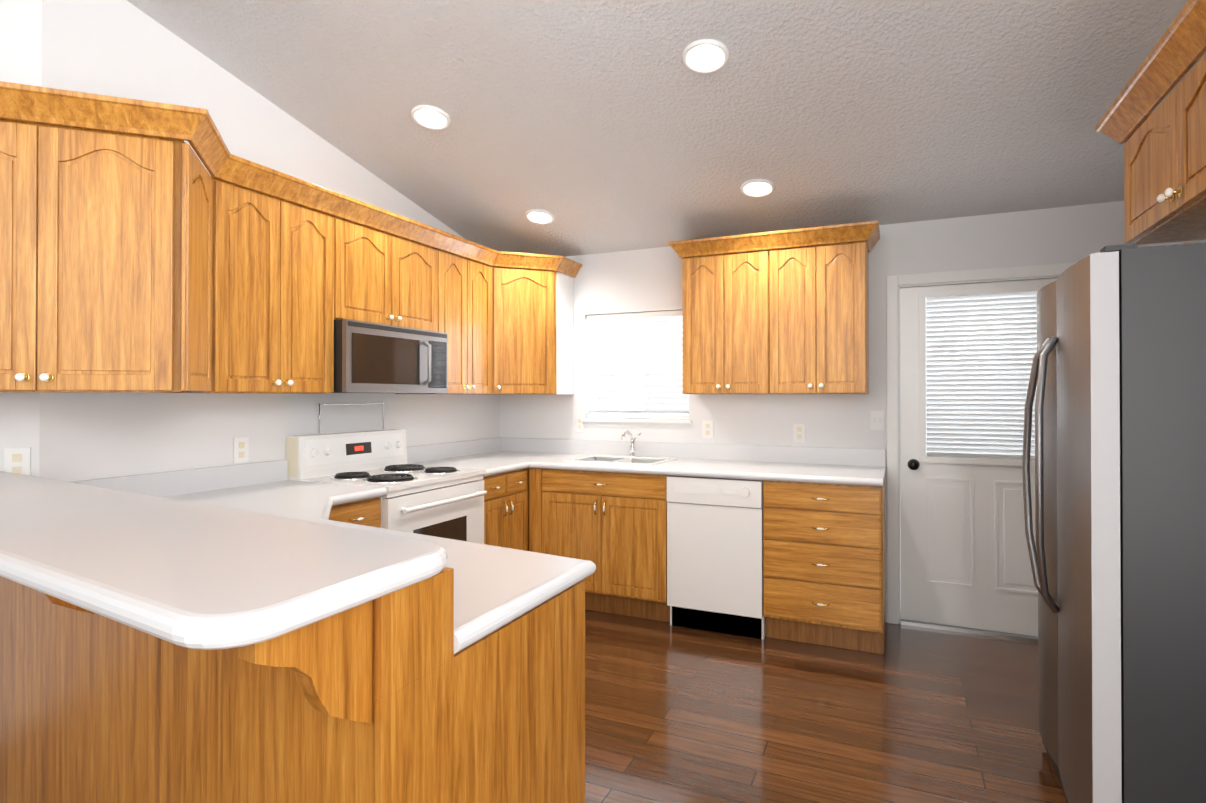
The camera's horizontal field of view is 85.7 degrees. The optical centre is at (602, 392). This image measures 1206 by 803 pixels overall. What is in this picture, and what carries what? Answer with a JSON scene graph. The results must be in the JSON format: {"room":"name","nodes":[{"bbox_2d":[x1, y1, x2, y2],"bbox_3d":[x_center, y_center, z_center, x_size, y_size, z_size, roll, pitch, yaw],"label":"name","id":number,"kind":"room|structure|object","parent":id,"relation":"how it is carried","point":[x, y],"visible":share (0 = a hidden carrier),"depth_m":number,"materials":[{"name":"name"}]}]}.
{"room":"kitchen","nodes":[
{"label":"kitchen","id":0,"kind":"room"},
{"bbox_2d":[0,0,41,476],"bbox_3d":[-3.467,-0.736,1.810,3.111,4.150,0.120,0,0,-21],"label":"wall","id":1,"kind":"structure","parent":0,"point":[20,41],"depth_m":2.28,"materials":[{"name":"white paint"}]},
{"bbox_2d":[4,447,30,475],"bbox_3d":[-2.044,0.252,2.268,0.072,0.115,0.008,0,0,-21],"label":"electrical outlet","id":2,"kind":"object","parent":1,"relation":"attached to","point":[17,460],"visible":0.77,"depth_m":2.27,"materials":[{"name":"white paint"}]},
{"bbox_2d":[39,0,499,481],"bbox_3d":[-1.417,-0.724,3.704,0.120,4.150,3.030,0,0,24],"label":"wall","id":3,"kind":"structure","parent":0,"point":[122,48],"depth_m":2.81,"materials":[{"name":"white paint"}]},
{"bbox_2d":[0,81,263,393],"bbox_3d":[-2.072,-0.465,2.109,1.187,0.932,1.211,0,0,24],"label":"upper cabinet","id":4,"kind":"object","parent":3,"relation":"attached to","point":[142,250],"depth_m":2.11,"materials":[{"name":"brown wood"}]},
{"bbox_2d":[233,437,248,462],"bbox_3d":[-1.666,0.267,2.993,0.008,0.115,0.072,0,0,24],"label":"electrical outlet","id":5,"kind":"object","parent":3,"relation":"attached to","point":[240,449],"visible":1,"depth_m":2.99,"materials":[{"name":"white paint"}]},
{"bbox_2d":[264,166,355,393],"bbox_3d":[-1.525,-0.460,2.871,0.364,0.932,0.702,0,0,24],"label":"upper cabinet","id":6,"kind":"object","parent":3,"relation":"attached to","point":[310,229],"depth_m":2.92,"materials":[{"name":"brown wood"}]},
{"bbox_2d":[316,402,383,432],"bbox_3d":[-1.386,0.137,3.591,0.023,0.156,0.472,0,0,24],"label":"rail","id":7,"kind":"object","parent":3,"relation":"attached to","point":[319,404],"visible":0.94,"depth_m":3.55,"materials":[{"name":"silver metal"}]},
{"bbox_2d":[356,201,431,330],"bbox_3d":[-1.262,-0.633,3.496,0.327,0.578,0.758,0,0,24],"label":"upper cabinet","id":8,"kind":"object","parent":3,"relation":"attached to","point":[394,254],"depth_m":3.43,"materials":[{"name":"brown wood"}]},
{"bbox_2d":[331,319,447,392],"bbox_3d":[-1.207,-0.168,3.468,0.446,0.345,0.757,0,0,24],"label":"microwave","id":9,"kind":"object","parent":8,"relation":"attached to","point":[369,357],"visible":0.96,"depth_m":3.30,"materials":[{"name":"silver metal"}]},
{"bbox_2d":[395,229,495,394],"bbox_3d":[-0.972,-0.453,4.077,0.371,0.932,0.653,0,0,24],"label":"upper cabinet","id":10,"kind":"object","parent":3,"relation":"attached to","point":[463,270],"depth_m":4.01,"materials":[{"name":"brown wood"}]},
{"bbox_2d":[496,250,559,394],"bbox_3d":[-0.680,-0.450,4.406,0.631,0.932,0.379,0,0,24],"label":"upper cabinet","id":11,"kind":"object","parent":3,"relation":"attached to","point":[527,284],"depth_m":4.35,"materials":[{"name":"brown wood"}]},
{"bbox_2d":[127,0,1205,256],"bbox_3d":[-1.412,-1.799,1.341,6.750,1.693,7.600,0,0,24],"label":"ceiling","id":12,"kind":"structure","parent":0,"point":[599,126],"depth_m":2.89,"materials":[{"name":"white paint"}]},
{"bbox_2d":[411,105,450,129],"bbox_3d":[-0.835,-1.332,3.152,0.188,0.057,0.184,0,0,24],"label":"recessed light","id":13,"kind":"object","parent":12,"relation":"in","point":[430,117],"visible":1,"depth_m":3.15,"materials":[{"name":"white paint"}]},
{"bbox_2d":[525,209,554,223],"bbox_3d":[-0.400,-1.109,4.106,0.188,0.057,0.184,0,0,24],"label":"recessed light","id":14,"kind":"object","parent":12,"relation":"in","point":[538,216],"visible":0.98,"depth_m":4.10,"materials":[{"name":"white paint"}]},
{"bbox_2d":[682,39,729,73],"bbox_3d":[0.408,-1.336,2.587,0.188,0.057,0.184,0,0,24],"label":"recessed light","id":15,"kind":"object","parent":12,"relation":"in","point":[704,56],"visible":1,"depth_m":2.58,"materials":[{"name":"white paint"}]},
{"bbox_2d":[740,179,774,197],"bbox_3d":[0.843,-1.112,3.541,0.188,0.057,0.184,0,0,24],"label":"recessed light","id":16,"kind":"object","parent":12,"relation":"in","point":[756,188],"visible":1,"depth_m":3.53,"materials":[{"name":"white paint"}]},
{"bbox_2d":[585,610,1067,802],"bbox_3d":[-1.412,1.386,1.321,6.750,0.100,7.600,0,0,24],"label":"floor","id":17,"kind":"structure","parent":0,"point":[677,714],"depth_m":2.67,"materials":[{"name":"brown wood"}]},
{"bbox_2d":[0,575,539,802],"bbox_3d":[-1.276,0.824,1.639,2.275,1.028,0.424,0,0,24],"label":"base cabinet","id":18,"kind":"object","parent":17,"relation":"on","point":[378,704],"depth_m":1.21,"materials":[{"name":"brown wood"}]},
{"bbox_2d":[0,471,453,666],"bbox_3d":[-1.422,0.287,1.568,2.522,0.040,0.714,0,0,24],"label":"countertop","id":19,"kind":"structure","parent":18,"relation":"on","point":[216,586],"depth_m":1.04,"materials":[{"name":"white laminate"}]},
{"bbox_2d":[329,504,380,527],"bbox_3d":[-1.326,0.907,2.570,0.968,0.872,0.419,0,0,24],"label":"base cabinet","id":20,"kind":"object","parent":17,"relation":"on","point":[361,514],"depth_m":2.81,"materials":[{"name":"brown wood"}]},
{"bbox_2d":[179,460,454,480],"bbox_3d":[-1.246,0.400,2.717,0.997,0.140,0.626,0,0,24],"label":"countertop","id":21,"kind":"structure","parent":20,"relation":"on","point":[278,468],"depth_m":3.06,"materials":[{"name":"white laminate"}]},
{"bbox_2d":[71,471,595,653],"bbox_3d":[-1.072,0.395,1.899,2.133,0.140,0.720,0,0,24],"label":"countertop","id":22,"kind":"structure","parent":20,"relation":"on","point":[496,587],"depth_m":1.76,"materials":[{"name":"white laminate"}]},
{"bbox_2d":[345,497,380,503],"bbox_3d":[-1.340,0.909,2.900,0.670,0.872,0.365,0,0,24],"label":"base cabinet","id":23,"kind":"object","parent":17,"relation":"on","point":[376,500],"depth_m":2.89,"materials":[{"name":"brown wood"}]},
{"bbox_2d":[286,429,486,543],"bbox_3d":[-1.087,0.784,3.407,0.707,1.130,0.758,0,0,24],"label":"range","id":24,"kind":"object","parent":17,"relation":"on","point":[445,502],"visible":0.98,"depth_m":3.33,"materials":[{"name":"white metal"}]},
{"bbox_2d":[481,468,528,550],"bbox_3d":[-0.863,0.916,4.000,0.627,0.872,0.502,0,0,24],"label":"base cabinet","id":25,"kind":"object","parent":17,"relation":"on","point":[506,510],"depth_m":3.89,"materials":[{"name":"brown wood"}]},
{"bbox_2d":[407,441,530,476],"bbox_3d":[-0.859,0.408,3.983,0.652,0.140,0.468,0,0,24],"label":"countertop","id":26,"kind":"structure","parent":25,"relation":"on","point":[497,457],"depth_m":4.28,"materials":[{"name":"white laminate"}]},
{"bbox_2d":[470,429,885,486],"bbox_3d":[0.302,0.361,4.079,2.687,0.236,0.666,0,0,24],"label":"countertop","id":27,"kind":"structure","parent":25,"relation":"on","point":[824,465],"depth_m":3.99,"materials":[{"name":"white laminate"}]},
{"bbox_2d":[540,580,584,802],"bbox_3d":[-1.032,0.902,1.792,1.956,0.873,0.568,0,0,24],"label":"base cabinet","id":28,"kind":"object","parent":17,"relation":"on","point":[562,617],"depth_m":1.50,"materials":[{"name":"brown wood"}]},
{"bbox_2d":[537,468,669,621],"bbox_3d":[0.118,0.918,4.181,0.826,0.872,0.627,0,0,24],"label":"base cabinet","id":29,"kind":"object","parent":17,"relation":"on","point":[617,522],"depth_m":3.88,"materials":[{"name":"brown wood"}]},
{"bbox_2d":[667,475,765,639],"bbox_3d":[0.735,0.917,3.882,0.536,0.870,0.645,0,0,24],"label":"dishwasher","id":30,"kind":"object","parent":17,"relation":"on","point":[714,554],"visible":0.88,"depth_m":3.61,"materials":[{"name":"white metal"}]},
{"bbox_2d":[763,479,885,654],"bbox_3d":[1.260,0.914,3.661,0.596,0.872,0.627,0,0,24],"label":"base cabinet","id":31,"kind":"object","parent":17,"relation":"on","point":[824,582],"depth_m":3.38,"materials":[{"name":"brown wood"}]},
{"bbox_2d":[1022,243,1205,802],"bbox_3d":[1.829,0.472,1.962,0.904,1.735,0.800,0,0,24],"label":"refrigerator","id":32,"kind":"object","parent":17,"relation":"on","point":[1117,554],"visible":1,"depth_m":1.73,"materials":[{"name":"silver metal"}]},
{"bbox_2d":[500,201,1184,621],"bbox_3d":[1.093,-0.721,4.161,4.310,4.150,0.120,0,0,24],"label":"wall","id":33,"kind":"structure","parent":0,"point":[630,281],"depth_m":4.00,"materials":[{"name":"white paint"}]},
{"bbox_2d":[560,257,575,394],"bbox_3d":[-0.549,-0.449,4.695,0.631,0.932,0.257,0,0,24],"label":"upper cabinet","id":34,"kind":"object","parent":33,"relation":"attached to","point":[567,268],"depth_m":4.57,"materials":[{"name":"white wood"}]},
{"bbox_2d":[577,416,582,431],"bbox_3d":[-0.167,0.227,4.657,0.045,0.115,0.008,0,0,24],"label":"electrical outlet","id":35,"kind":"object","parent":33,"relation":"attached to","point":[579,425],"visible":1,"depth_m":4.65,"materials":[{"name":"white paint"}]},
{"bbox_2d":[581,418,691,422],"bbox_3d":[0.231,0.198,4.507,0.810,0.021,0.092,0,0,24],"label":"window sill","id":36,"kind":"structure","parent":33,"relation":"attached to","point":[636,420],"depth_m":4.45,"materials":[{"name":"white paint"}]},
{"bbox_2d":[586,310,688,418],"bbox_3d":[0.247,-0.183,4.545,0.766,0.736,0.106,0,0,24],"label":"window blind","id":37,"kind":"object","parent":33,"relation":"in","point":[640,348],"depth_m":4.53,"materials":[{"name":"white paint"}]},
{"bbox_2d":[702,421,712,437],"bbox_3d":[0.688,0.245,4.268,0.072,0.115,0.008,0,0,24],"label":"electrical outlet","id":38,"kind":"object","parent":33,"relation":"attached to","point":[707,429],"visible":1,"depth_m":4.27,"materials":[{"name":"white paint"}]},
{"bbox_2d":[668,220,879,393],"bbox_3d":[1.020,-0.454,3.908,1.187,0.932,0.393,0,0,24],"label":"upper cabinet","id":39,"kind":"object","parent":33,"relation":"attached to","point":[780,312],"visible":1,"depth_m":3.77,"materials":[{"name":"brown wood"}]},
{"bbox_2d":[793,424,804,441],"bbox_3d":[1.216,0.253,4.027,0.072,0.115,0.008,0,0,24],"label":"electrical outlet","id":40,"kind":"object","parent":33,"relation":"attached to","point":[798,432],"visible":1,"depth_m":4.03,"materials":[{"name":"white paint"}]},
{"bbox_2d":[870,411,883,429],"bbox_3d":[1.621,0.167,3.842,0.075,0.115,0.011,0,0,24],"label":"light switch","id":41,"kind":"object","parent":33,"relation":"attached to","point":[876,420],"visible":1,"depth_m":3.84,"materials":[{"name":"white paint"}]},
{"bbox_2d":[901,619,1037,642],"bbox_3d":[2.147,1.341,3.663,0.852,0.020,0.130,0,0,24],"label":"door sill","id":42,"kind":"structure","parent":33,"relation":"attached to","point":[972,631],"depth_m":3.64,"materials":[{"name":"silver metal"}]},
{"bbox_2d":[900,278,1057,636],"bbox_3d":[2.125,0.359,3.622,0.852,1.940,0.119,0,0,24],"label":"back door","id":43,"kind":"structure","parent":33,"relation":"in","point":[965,560],"depth_m":3.68,"materials":[{"name":"white wood"}]},
{"bbox_2d":[886,262,1076,623],"bbox_3d":[2.145,0.333,3.666,0.996,2.036,0.138,0,0,24],"label":"door frame","id":44,"kind":"structure","parent":33,"relation":"attached to","point":[895,284],"depth_m":3.79,"materials":[{"name":"white paint"}]},
{"bbox_2d":[1184,240,1205,243],"bbox_3d":[1.495,-0.748,-0.015,0.120,4.150,7.390,0,0,24],"label":"wall","id":45,"kind":"structure","parent":0,"point":[1195,241],"depth_m":3.14,"materials":[{"name":"white paint"}]},
{"bbox_2d":[1095,0,1205,244],"bbox_3d":[1.855,-0.737,1.722,0.657,0.450,1.082,0,0,24],"label":"upper cabinet","id":46,"kind":"object","parent":45,"relation":"attached to","point":[1165,171],"visible":1,"depth_m":1.90,"materials":[{"name":"brown wood"}]}
]}

